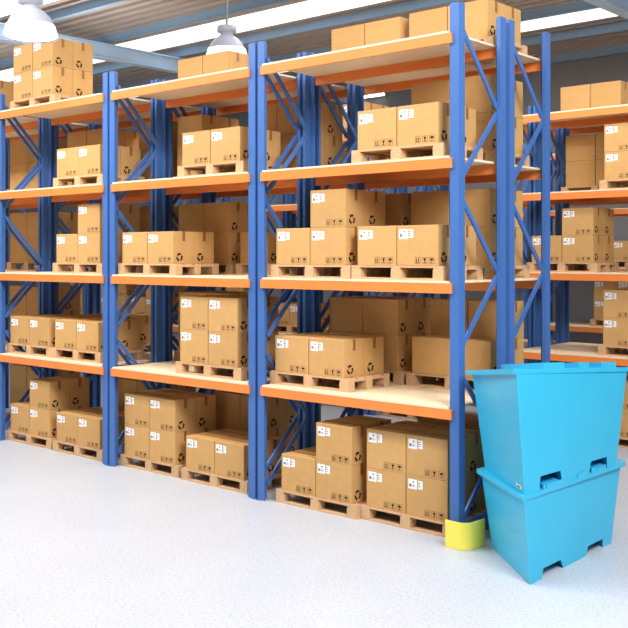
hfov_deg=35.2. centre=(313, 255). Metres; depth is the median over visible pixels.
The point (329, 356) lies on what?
cardboard box
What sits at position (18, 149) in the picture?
cardboard box
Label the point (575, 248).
cardboard box
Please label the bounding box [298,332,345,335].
cardboard box
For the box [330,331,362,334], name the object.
cardboard box
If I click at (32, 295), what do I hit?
cardboard box
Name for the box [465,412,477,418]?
cardboard box
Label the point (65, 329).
cardboard box
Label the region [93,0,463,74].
trim
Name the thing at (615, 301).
cardboard box
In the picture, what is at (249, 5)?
trim
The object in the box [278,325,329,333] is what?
pallet
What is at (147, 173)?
cardboard box
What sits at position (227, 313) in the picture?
cardboard box
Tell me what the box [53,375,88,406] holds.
cardboard box
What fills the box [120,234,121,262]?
cardboard box
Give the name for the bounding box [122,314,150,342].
cardboard box
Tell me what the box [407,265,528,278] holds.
pallet
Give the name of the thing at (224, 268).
pallet
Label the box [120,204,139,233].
cardboard box
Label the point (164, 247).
cardboard box
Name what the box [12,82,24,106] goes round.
cardboard box
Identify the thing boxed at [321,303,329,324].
cardboard box
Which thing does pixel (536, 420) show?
bin
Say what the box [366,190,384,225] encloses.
cardboard box
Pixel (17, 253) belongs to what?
cardboard box
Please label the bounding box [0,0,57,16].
window
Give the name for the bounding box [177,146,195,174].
cardboard box
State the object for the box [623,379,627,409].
cardboard box
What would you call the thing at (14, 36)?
diffuser
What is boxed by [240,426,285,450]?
cardboard box
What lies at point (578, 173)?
cardboard box
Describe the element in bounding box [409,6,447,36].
cardboard box
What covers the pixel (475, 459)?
cardboard box
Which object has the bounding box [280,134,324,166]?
cardboard box
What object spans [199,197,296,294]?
rack
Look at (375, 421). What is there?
cardboard box
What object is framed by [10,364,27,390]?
cardboard box
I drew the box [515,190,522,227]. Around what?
cardboard box
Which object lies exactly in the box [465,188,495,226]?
cardboard box
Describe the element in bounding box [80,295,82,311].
cardboard box
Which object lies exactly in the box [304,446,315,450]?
cardboard box
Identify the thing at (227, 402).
cardboard box
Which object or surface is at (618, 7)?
trim
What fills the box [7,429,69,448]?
pallet
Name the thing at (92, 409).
cardboard box
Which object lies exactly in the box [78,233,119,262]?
cardboard box
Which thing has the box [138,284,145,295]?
cardboard box
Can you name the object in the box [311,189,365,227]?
cardboard box
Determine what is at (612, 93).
cardboard box
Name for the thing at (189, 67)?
cardboard box
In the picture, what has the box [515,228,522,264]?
cardboard box
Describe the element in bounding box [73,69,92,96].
cardboard box
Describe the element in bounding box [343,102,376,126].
cardboard box
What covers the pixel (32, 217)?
cardboard box
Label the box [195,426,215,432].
cardboard box
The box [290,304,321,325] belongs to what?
cardboard box
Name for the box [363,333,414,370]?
cardboard box
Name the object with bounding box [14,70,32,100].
cardboard box
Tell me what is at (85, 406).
cardboard box
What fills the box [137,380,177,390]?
cardboard box
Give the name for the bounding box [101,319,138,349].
cardboard box
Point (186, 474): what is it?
pallet
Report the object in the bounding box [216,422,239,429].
cardboard box
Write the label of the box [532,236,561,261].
cardboard box
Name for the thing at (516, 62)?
rack
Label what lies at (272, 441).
cardboard box
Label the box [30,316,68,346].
cardboard box
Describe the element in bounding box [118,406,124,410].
cardboard box
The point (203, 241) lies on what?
cardboard box
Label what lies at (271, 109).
cardboard box
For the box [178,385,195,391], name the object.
cardboard box
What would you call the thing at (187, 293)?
cardboard box
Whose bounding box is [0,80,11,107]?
cardboard box
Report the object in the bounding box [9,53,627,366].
wall
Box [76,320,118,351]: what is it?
cardboard box
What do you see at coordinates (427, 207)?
cardboard box
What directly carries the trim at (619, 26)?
attached to the wall
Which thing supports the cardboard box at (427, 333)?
on the pallet at (399, 377)
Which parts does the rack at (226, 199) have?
post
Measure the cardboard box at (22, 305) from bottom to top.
0.422 m
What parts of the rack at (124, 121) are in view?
post, post, post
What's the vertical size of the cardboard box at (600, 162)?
0.422 m
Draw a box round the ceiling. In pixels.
[0,0,627,106]
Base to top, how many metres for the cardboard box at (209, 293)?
0.422 m
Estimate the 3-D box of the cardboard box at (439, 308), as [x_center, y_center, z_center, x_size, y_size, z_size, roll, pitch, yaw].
[1.692,0.723,11.732,0.524,0.422,0.358,0,0,41]
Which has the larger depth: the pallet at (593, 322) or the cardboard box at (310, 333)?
the pallet at (593, 322)
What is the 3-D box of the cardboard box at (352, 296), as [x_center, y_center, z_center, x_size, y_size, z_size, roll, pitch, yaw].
[0.746,0.723,12.566,0.524,0.422,0.358,0,0,41]
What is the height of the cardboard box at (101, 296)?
0.422 m
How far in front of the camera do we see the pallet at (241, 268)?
13.34 m
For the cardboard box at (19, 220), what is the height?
0.422 m
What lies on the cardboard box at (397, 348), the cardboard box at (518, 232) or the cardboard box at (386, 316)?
the cardboard box at (386, 316)
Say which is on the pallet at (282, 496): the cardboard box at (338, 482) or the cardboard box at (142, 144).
the cardboard box at (338, 482)
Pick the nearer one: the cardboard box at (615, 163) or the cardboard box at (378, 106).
the cardboard box at (615, 163)
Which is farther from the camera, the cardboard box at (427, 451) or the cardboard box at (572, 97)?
the cardboard box at (572, 97)
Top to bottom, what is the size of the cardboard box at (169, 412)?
0.422 m
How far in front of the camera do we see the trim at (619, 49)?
25.18 m
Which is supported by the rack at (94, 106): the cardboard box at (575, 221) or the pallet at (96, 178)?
the pallet at (96, 178)
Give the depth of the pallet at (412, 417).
17.54 m
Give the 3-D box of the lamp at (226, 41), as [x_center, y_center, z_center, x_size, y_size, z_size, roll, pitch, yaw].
[-1.432,-4.235,16.253,0.698,2.018,0.698,0,0,41]
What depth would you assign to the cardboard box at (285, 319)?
19.38 m
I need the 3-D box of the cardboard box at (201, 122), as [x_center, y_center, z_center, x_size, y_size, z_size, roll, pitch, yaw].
[-1.651,-1.782,14.198,0.524,0.422,0.358,0,0,41]
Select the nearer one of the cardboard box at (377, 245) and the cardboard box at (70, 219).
the cardboard box at (377, 245)
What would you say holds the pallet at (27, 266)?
on the rack at (33, 133)
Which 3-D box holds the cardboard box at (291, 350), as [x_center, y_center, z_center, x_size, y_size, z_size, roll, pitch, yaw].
[-0.144,1.144,11.620,0.524,0.422,0.360,0,0,41]
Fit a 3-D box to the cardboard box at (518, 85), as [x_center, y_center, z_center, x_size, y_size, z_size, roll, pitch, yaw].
[2.082,-1.782,11.387,0.524,0.422,0.358,0,0,41]
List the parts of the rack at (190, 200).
post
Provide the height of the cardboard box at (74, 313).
0.422 m
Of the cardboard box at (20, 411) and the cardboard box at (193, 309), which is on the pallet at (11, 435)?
the cardboard box at (20, 411)
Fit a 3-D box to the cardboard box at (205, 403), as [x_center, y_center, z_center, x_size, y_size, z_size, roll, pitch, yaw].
[-1.638,2.083,13.409,0.524,0.422,0.358,0,0,41]
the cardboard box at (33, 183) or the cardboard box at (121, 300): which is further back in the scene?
the cardboard box at (121, 300)
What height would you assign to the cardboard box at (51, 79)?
0.422 m
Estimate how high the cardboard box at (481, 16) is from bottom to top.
0.422 m
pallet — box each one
[7,262,70,270]
[7,343,87,357]
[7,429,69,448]
[10,93,75,108]
[51,347,142,363]
[53,174,144,186]
[53,263,136,273]
[53,440,124,460]
[118,263,218,274]
[120,453,198,477]
[139,342,150,350]
[174,350,179,360]
[175,361,273,380]
[177,160,282,176]
[181,467,281,493]
[201,263,235,273]
[236,263,322,274]
[270,370,389,392]
[271,265,387,278]
[276,487,378,519]
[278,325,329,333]
[351,142,482,162]
[351,265,482,280]
[360,503,486,537]
[372,369,437,384]
[383,412,420,419]
[406,372,474,391]
[407,150,529,166]
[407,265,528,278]
[475,35,526,54]
[527,262,618,271]
[561,185,598,190]
[587,261,627,267]
[590,319,602,326]
[598,345,627,356]
[599,179,627,189]
[618,437,627,448]
[625,262,627,271]
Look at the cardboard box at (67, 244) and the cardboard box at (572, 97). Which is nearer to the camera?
the cardboard box at (67, 244)
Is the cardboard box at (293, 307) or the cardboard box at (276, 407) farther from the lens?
the cardboard box at (293, 307)
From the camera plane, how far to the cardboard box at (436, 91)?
11.32 m
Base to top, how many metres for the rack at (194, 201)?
5.385 m
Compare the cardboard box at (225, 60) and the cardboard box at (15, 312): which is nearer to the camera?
the cardboard box at (225, 60)
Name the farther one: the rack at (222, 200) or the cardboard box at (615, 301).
the rack at (222, 200)
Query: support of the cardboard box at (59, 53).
on the cardboard box at (51, 79)
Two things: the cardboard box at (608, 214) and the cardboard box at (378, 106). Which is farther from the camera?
the cardboard box at (378, 106)
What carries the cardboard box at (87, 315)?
on the pallet at (141, 345)
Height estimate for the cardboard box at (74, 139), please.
0.422 m
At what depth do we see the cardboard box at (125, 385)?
15.04 m
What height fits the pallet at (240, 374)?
0.150 m
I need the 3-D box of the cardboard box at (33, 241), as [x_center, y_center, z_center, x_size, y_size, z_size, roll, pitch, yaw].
[-4.559,-0.111,16.764,0.524,0.422,0.358,0,0,41]
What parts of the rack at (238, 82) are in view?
post, post, post, post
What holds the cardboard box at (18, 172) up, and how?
on the pallet
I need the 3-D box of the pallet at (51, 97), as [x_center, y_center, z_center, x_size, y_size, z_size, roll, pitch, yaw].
[-4.018,-2.317,15.241,1.200,0.150,0.750,0,0,41]
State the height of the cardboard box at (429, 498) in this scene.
0.422 m
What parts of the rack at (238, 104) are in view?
post, post, post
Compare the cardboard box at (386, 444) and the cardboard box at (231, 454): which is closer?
the cardboard box at (386, 444)
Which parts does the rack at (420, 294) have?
post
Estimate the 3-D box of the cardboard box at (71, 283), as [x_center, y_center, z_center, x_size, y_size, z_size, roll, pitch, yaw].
[-5.638,0.723,24.082,0.524,0.422,0.360,0,0,41]
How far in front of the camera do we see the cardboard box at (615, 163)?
14.86 m
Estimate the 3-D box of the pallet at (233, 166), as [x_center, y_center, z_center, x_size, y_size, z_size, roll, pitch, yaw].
[-1.054,-1.075,12.586,1.200,0.150,0.750,0,0,41]
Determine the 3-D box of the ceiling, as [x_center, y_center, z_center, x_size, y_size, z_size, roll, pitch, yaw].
[-7.127,-5.384,19.018,51.000,0.280,28.500,0,0,41]
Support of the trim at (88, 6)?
attached to the ceiling
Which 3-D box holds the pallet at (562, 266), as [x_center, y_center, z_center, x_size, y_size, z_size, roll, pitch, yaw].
[4.106,0.175,15.728,1.200,0.150,0.750,0,0,41]
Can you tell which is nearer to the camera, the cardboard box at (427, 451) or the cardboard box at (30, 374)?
the cardboard box at (427, 451)
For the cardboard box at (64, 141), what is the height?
0.422 m
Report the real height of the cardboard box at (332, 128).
0.422 m
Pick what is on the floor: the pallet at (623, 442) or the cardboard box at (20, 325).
the pallet at (623, 442)
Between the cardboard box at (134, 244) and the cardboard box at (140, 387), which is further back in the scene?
the cardboard box at (140, 387)
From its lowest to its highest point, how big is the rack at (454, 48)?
5.385 m
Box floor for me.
[0,321,627,627]
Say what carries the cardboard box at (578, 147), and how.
on the cardboard box at (578, 173)
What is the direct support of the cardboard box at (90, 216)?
on the cardboard box at (90, 245)
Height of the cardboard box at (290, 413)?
0.422 m
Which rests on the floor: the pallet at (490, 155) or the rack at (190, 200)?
the rack at (190, 200)
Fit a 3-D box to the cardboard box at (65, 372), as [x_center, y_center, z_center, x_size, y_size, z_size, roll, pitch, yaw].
[-4.320,2.083,17.036,0.524,0.422,0.358,0,0,41]
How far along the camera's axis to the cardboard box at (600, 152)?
16.07 m
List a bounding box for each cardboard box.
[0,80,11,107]
[10,139,26,164]
[10,164,26,188]
[10,212,26,236]
[10,237,26,261]
[10,285,36,310]
[10,310,26,333]
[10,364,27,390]
[10,388,26,410]
[11,315,47,344]
[11,401,29,433]
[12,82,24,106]
[14,43,32,73]
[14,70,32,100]
[27,137,61,162]
[27,162,37,187]
[27,212,62,236]
[27,237,37,261]
[27,286,62,311]
[27,311,62,314]
[27,366,62,389]
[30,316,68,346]
[30,377,68,409]
[30,407,68,437]
[33,38,72,69]
[33,66,72,96]
[37,314,66,315]
[51,315,85,318]
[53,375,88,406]
[55,318,93,349]
[57,147,77,177]
[57,234,77,262]
[57,409,94,444]
[59,285,79,310]
[62,138,66,148]
[63,212,77,233]
[63,310,80,315]
[63,370,80,375]
[67,130,86,147]
[69,405,88,409]
[70,282,82,294]
[73,41,92,71]
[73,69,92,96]
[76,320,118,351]
[78,144,119,175]
[78,203,119,233]
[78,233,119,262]
[78,314,102,316]
[78,407,102,412]
[78,413,119,449]
[79,317,102,319]
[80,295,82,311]
[87,128,124,146]
[98,315,136,319]
[101,296,102,312]
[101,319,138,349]
[101,410,124,445]
[118,284,137,296]
[118,296,136,313]
[118,377,139,406]
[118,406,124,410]
[120,146,140,176]
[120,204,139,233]
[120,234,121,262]
[122,232,147,263]
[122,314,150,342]
[125,130,138,147]
[125,391,166,427]
[125,424,149,459]
[131,297,145,313]
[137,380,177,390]
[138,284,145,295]
[139,121,177,150]
[140,206,177,231]
[141,150,176,178]
[146,285,150,297]
[146,298,150,314]
[146,388,188,393]
[148,231,193,263]
[149,394,195,432]
[149,428,195,464]
[173,286,184,297]
[173,298,177,316]
[173,391,215,428]
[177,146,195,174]
[178,56,202,78]
[178,114,219,146]
[178,203,202,231]
[178,291,207,320]
[178,321,179,349]
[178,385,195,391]
[180,295,224,330]
[180,329,208,364]
[182,130,210,165]
[186,432,233,473]
[194,232,213,263]
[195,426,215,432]
[203,50,246,73]
[203,202,246,232]
[203,292,246,294]
[207,294,247,295]
[208,296,247,332]
[209,331,247,367]
[209,428,247,436]
[211,126,247,162]
[213,390,244,424]
[214,233,239,262]
[215,437,247,479]
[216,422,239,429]
[220,117,237,128]
[226,287,247,291]
[233,296,277,330]
[237,434,283,474]
[240,232,275,263]
[240,394,285,429]
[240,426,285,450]
[267,104,276,130]
[267,130,279,163]
[267,330,277,363]
[275,334,323,373]
[276,228,309,264]
[277,101,324,134]
[278,303,296,324]
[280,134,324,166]
[282,449,316,495]
[286,400,296,425]
[286,425,296,451]
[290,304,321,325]
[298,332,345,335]
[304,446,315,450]
[309,336,363,377]
[310,227,357,264]
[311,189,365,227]
[316,418,371,465]
[316,460,366,503]
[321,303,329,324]
[325,103,342,136]
[325,135,342,164]
[330,296,379,332]
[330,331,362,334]
[331,24,364,50]
[335,334,383,374]
[337,415,390,426]
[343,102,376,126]
[352,296,394,297]
[358,107,396,149]
[358,226,396,264]
[363,298,414,334]
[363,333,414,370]
[365,16,408,44]
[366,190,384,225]
[367,424,423,473]
[367,467,405,513]
[377,104,388,108]
[382,297,432,333]
[385,193,410,225]
[389,420,443,429]
[397,102,449,145]
[397,225,449,265]
[406,430,466,480]
[406,474,466,521]
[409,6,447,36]
[411,190,449,224]
[412,79,449,104]
[412,335,449,375]
[415,332,429,335]
[417,417,471,425]
[427,426,484,474]
[430,298,482,335]
[448,0,503,38]
[465,74,495,113]
[465,107,475,146]
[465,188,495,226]
[465,226,475,264]
[465,337,495,377]
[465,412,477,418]
[465,419,479,429]
[467,473,484,515]
[468,300,523,338]
[474,337,523,363]
[476,112,495,150]
[476,227,495,264]
[504,5,520,44]
[515,80,522,118]
[515,117,522,153]
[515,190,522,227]
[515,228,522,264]
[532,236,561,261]
[561,84,589,110]
[562,207,602,234]
[562,235,602,262]
[566,134,595,161]
[566,160,595,186]
[590,80,627,107]
[594,281,617,299]
[594,300,602,319]
[596,133,604,159]
[596,159,603,184]
[603,208,613,235]
[603,235,613,261]
[603,289,627,318]
[603,318,627,346]
[604,122,627,151]
[604,151,627,179]
[614,241,627,260]
[618,281,627,288]
[619,409,627,437]
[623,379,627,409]
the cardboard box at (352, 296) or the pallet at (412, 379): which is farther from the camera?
the cardboard box at (352, 296)
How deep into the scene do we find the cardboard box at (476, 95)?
10.90 m
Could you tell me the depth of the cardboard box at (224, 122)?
14.27 m
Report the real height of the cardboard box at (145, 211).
0.422 m
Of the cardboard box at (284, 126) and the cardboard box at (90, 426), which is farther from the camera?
the cardboard box at (90, 426)
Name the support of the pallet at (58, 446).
on the floor
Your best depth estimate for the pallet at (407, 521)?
10.46 m
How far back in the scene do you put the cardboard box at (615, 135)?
14.86 m
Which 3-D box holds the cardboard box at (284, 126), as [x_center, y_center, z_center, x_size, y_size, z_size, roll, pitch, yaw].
[-0.171,-1.782,12.892,0.524,0.422,0.358,0,0,41]
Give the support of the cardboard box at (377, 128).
on the pallet at (442, 148)
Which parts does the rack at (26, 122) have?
post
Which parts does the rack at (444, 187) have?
post, post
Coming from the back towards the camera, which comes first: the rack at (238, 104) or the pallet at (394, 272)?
the rack at (238, 104)
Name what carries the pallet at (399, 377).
on the rack at (516, 62)
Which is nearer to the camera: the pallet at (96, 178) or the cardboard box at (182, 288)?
the pallet at (96, 178)
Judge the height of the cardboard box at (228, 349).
0.422 m
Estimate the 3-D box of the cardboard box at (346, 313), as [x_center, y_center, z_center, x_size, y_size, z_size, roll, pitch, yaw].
[0.509,0.723,12.292,0.524,0.422,0.358,0,0,41]
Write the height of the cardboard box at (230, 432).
0.422 m
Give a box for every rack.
[0,72,154,465]
[5,116,41,422]
[5,123,91,407]
[21,209,86,376]
[51,106,205,406]
[87,199,191,365]
[108,43,302,498]
[120,198,223,365]
[166,80,351,417]
[173,194,284,331]
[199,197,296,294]
[255,2,505,529]
[267,135,395,414]
[292,148,425,330]
[315,19,549,445]
[335,185,442,298]
[369,106,532,414]
[404,128,560,362]
[440,144,527,362]
[520,104,627,366]
[550,122,627,362]
[550,146,627,362]
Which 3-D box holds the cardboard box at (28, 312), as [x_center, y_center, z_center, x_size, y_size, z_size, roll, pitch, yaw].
[-4.559,1.144,16.764,0.524,0.422,0.358,0,0,41]
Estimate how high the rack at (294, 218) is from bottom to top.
5.385 m
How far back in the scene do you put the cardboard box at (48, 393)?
14.87 m
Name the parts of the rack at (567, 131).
post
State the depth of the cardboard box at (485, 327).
11.27 m
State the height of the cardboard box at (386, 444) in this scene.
0.422 m
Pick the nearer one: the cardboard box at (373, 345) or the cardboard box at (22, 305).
the cardboard box at (373, 345)
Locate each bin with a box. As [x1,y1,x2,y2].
[466,362,627,495]
[477,458,625,584]
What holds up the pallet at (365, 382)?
on the rack at (454, 48)
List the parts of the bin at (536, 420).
bin lid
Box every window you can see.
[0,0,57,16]
[0,0,389,81]
[131,8,617,97]
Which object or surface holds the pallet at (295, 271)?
on the rack at (454, 48)
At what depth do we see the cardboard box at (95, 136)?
15.54 m
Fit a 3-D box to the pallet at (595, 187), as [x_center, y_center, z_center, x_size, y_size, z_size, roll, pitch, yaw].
[4.819,-1.075,16.399,1.200,0.150,0.750,0,0,41]
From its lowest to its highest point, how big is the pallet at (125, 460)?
0.150 m
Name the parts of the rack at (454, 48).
post, post, post, rail, post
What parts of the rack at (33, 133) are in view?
post, post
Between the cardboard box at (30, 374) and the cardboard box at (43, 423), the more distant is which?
the cardboard box at (30, 374)
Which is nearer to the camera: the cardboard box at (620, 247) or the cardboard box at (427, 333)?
the cardboard box at (427, 333)
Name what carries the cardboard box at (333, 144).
on the pallet
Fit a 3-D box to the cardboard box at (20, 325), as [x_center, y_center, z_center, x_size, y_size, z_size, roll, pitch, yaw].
[-4.413,1.144,15.373,0.524,0.422,0.360,0,0,41]
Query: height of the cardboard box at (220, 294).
0.422 m
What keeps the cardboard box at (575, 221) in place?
on the cardboard box at (575, 248)
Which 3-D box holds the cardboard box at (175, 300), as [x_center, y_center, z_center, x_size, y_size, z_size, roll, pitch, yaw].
[-3.222,1.144,22.435,0.524,0.422,0.358,0,0,41]
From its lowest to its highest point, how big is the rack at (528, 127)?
5.385 m
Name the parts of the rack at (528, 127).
post, post, post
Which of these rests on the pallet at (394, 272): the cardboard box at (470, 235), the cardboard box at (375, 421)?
the cardboard box at (470, 235)
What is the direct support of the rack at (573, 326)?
on the floor
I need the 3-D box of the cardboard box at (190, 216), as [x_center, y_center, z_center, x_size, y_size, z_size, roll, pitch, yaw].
[-1.637,-0.532,14.186,0.524,0.422,0.358,0,0,41]
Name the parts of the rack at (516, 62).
post, post, post, post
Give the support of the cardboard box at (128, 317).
on the pallet at (141, 345)
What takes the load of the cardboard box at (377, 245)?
on the pallet at (394, 272)
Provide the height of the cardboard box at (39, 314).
0.422 m
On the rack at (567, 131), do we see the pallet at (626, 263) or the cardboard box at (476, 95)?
the pallet at (626, 263)
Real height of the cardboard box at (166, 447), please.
0.422 m
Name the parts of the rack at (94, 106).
post, post, post, post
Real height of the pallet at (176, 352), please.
0.150 m
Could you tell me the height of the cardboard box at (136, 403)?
0.422 m
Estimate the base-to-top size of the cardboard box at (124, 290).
0.422 m
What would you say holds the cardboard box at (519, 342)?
on the pallet at (412, 379)
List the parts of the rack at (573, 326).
post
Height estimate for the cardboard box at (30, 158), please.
0.422 m
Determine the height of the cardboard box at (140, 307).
0.422 m
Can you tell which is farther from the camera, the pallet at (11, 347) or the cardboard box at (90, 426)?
the pallet at (11, 347)
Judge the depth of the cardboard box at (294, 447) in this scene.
13.40 m
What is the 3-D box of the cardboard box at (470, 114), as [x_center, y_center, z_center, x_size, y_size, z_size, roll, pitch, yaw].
[1.424,-1.361,10.641,0.524,0.422,0.358,0,0,41]
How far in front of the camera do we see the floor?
9.14 m
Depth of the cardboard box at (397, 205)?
11.68 m
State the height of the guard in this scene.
0.266 m
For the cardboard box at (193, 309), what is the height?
0.422 m
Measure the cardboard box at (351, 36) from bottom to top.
0.422 m
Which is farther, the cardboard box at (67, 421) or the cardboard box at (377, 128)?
the cardboard box at (67, 421)
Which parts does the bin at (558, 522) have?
bin lid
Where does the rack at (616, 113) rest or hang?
on the floor
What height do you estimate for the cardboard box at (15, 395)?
0.422 m
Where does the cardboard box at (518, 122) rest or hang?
on the pallet at (490, 155)
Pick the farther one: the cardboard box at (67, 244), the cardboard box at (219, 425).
the cardboard box at (67, 244)
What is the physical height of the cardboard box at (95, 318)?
0.422 m
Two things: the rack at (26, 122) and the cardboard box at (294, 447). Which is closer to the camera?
the cardboard box at (294, 447)
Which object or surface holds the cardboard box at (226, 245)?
on the pallet
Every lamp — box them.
[3,0,57,42]
[206,0,246,54]
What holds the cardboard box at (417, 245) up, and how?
on the pallet at (394, 272)
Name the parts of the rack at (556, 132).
post, post, post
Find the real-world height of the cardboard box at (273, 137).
0.422 m
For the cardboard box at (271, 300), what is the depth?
12.45 m
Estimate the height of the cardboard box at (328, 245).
0.422 m
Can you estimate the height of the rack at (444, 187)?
5.385 m
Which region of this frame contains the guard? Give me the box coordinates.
[445,519,484,550]
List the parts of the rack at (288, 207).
post, post, post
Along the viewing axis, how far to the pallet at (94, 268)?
14.31 m
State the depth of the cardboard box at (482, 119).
10.86 m
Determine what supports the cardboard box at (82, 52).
on the cardboard box at (82, 80)
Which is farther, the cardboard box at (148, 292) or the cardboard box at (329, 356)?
the cardboard box at (148, 292)
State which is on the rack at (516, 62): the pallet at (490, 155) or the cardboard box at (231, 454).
the pallet at (490, 155)
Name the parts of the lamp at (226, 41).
lamp shade, hanging rod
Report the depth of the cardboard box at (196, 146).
12.48 m
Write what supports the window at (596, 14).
attached to the ceiling
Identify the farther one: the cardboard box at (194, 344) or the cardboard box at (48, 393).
the cardboard box at (48, 393)
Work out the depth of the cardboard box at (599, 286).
21.13 m
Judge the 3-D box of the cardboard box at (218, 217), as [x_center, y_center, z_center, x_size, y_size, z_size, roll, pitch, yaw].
[-1.239,-0.532,13.835,0.524,0.422,0.358,0,0,41]
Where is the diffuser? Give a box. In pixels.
[6,32,54,41]
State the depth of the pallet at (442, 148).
10.50 m
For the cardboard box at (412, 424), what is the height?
0.422 m
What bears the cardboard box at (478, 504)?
on the pallet at (407, 521)
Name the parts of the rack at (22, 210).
post, post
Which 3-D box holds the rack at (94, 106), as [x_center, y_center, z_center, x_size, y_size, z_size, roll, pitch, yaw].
[-3.580,0.173,14.823,2.827,5.385,0.975,0,0,41]
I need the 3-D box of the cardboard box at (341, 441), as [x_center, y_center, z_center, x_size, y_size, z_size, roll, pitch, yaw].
[0.334,2.083,11.118,0.524,0.422,0.360,0,0,41]
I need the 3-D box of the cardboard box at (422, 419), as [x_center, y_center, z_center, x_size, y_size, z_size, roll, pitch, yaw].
[1.505,2.083,11.413,0.524,0.422,0.358,0,0,41]
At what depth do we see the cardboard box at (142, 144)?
14.69 m
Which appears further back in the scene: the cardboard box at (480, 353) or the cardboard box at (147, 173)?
the cardboard box at (147, 173)
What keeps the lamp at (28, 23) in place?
hanging from the ceiling
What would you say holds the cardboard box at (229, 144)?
on the pallet at (233, 166)
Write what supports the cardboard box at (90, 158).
on the pallet at (96, 178)
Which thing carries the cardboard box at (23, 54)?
on the cardboard box at (23, 82)
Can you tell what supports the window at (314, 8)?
attached to the ceiling
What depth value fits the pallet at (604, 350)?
15.02 m
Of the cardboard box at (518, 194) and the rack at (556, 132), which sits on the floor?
the rack at (556, 132)
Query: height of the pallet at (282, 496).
0.150 m
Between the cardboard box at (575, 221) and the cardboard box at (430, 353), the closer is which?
the cardboard box at (430, 353)
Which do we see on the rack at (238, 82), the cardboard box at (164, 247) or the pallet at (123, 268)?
the pallet at (123, 268)
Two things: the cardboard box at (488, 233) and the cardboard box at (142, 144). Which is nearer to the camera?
the cardboard box at (488, 233)
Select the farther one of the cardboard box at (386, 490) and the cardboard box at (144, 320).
the cardboard box at (144, 320)
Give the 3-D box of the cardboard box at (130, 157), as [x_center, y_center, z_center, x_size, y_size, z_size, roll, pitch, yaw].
[-2.839,-1.361,14.469,0.524,0.422,0.358,0,0,41]
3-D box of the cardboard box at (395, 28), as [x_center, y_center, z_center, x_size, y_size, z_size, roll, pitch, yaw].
[0.928,-2.603,11.922,0.524,0.422,0.358,0,0,41]
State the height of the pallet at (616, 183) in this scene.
0.150 m
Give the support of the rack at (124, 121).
on the floor
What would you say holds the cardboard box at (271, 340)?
on the pallet at (240, 374)
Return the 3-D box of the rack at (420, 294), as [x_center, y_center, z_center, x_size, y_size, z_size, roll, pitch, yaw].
[1.897,0.173,25.327,2.827,5.385,0.975,0,0,41]
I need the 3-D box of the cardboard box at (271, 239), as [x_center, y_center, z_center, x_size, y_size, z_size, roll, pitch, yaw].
[-0.684,-0.111,13.345,0.524,0.422,0.358,0,0,41]
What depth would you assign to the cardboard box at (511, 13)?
11.24 m
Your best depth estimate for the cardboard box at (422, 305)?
12.01 m
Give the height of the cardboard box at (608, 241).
0.422 m
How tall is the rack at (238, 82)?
5.385 m
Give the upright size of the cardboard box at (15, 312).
0.422 m
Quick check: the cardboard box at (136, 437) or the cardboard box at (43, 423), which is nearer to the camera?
the cardboard box at (136, 437)
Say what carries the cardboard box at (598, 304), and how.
on the pallet at (593, 322)
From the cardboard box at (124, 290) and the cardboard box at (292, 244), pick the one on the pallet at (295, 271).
the cardboard box at (292, 244)
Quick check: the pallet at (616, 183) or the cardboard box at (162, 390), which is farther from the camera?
the pallet at (616, 183)
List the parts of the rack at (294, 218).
post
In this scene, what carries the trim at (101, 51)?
attached to the wall
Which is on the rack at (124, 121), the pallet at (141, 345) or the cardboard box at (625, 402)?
the pallet at (141, 345)
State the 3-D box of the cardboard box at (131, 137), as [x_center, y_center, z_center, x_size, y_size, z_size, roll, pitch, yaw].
[-3.044,-1.782,15.910,0.524,0.422,0.358,0,0,41]
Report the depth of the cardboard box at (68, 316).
15.30 m
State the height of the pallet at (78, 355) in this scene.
0.150 m
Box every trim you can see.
[0,0,293,68]
[0,23,346,103]
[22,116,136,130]
[46,0,129,21]
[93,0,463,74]
[93,1,598,93]
[147,21,627,99]
[198,44,627,107]
[583,0,627,18]
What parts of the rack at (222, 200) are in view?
post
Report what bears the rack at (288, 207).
on the floor
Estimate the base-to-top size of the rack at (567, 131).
5.385 m
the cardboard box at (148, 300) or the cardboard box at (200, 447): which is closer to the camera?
the cardboard box at (200, 447)
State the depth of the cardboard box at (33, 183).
16.69 m
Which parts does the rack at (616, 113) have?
post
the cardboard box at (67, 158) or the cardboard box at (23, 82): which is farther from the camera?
the cardboard box at (23, 82)
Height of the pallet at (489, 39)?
0.150 m
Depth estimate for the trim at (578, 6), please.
21.05 m
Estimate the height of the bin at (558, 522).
0.821 m
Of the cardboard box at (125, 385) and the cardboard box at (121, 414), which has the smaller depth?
the cardboard box at (121, 414)
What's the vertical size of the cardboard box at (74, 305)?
0.422 m
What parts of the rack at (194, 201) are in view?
post, post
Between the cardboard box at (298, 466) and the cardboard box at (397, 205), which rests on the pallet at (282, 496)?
the cardboard box at (298, 466)
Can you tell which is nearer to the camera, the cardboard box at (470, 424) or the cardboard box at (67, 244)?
the cardboard box at (470, 424)
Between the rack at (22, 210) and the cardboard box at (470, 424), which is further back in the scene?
the rack at (22, 210)
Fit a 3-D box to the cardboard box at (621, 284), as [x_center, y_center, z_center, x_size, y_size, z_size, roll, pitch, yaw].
[6.716,0.723,20.851,0.524,0.422,0.360,0,0,41]
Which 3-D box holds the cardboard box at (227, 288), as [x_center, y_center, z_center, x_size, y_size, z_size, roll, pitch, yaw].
[-1.515,0.723,20.444,0.524,0.422,0.360,0,0,41]
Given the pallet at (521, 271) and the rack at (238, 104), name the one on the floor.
the rack at (238, 104)
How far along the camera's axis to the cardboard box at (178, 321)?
14.21 m
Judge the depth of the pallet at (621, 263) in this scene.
21.16 m
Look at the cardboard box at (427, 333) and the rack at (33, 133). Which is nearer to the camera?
the cardboard box at (427, 333)

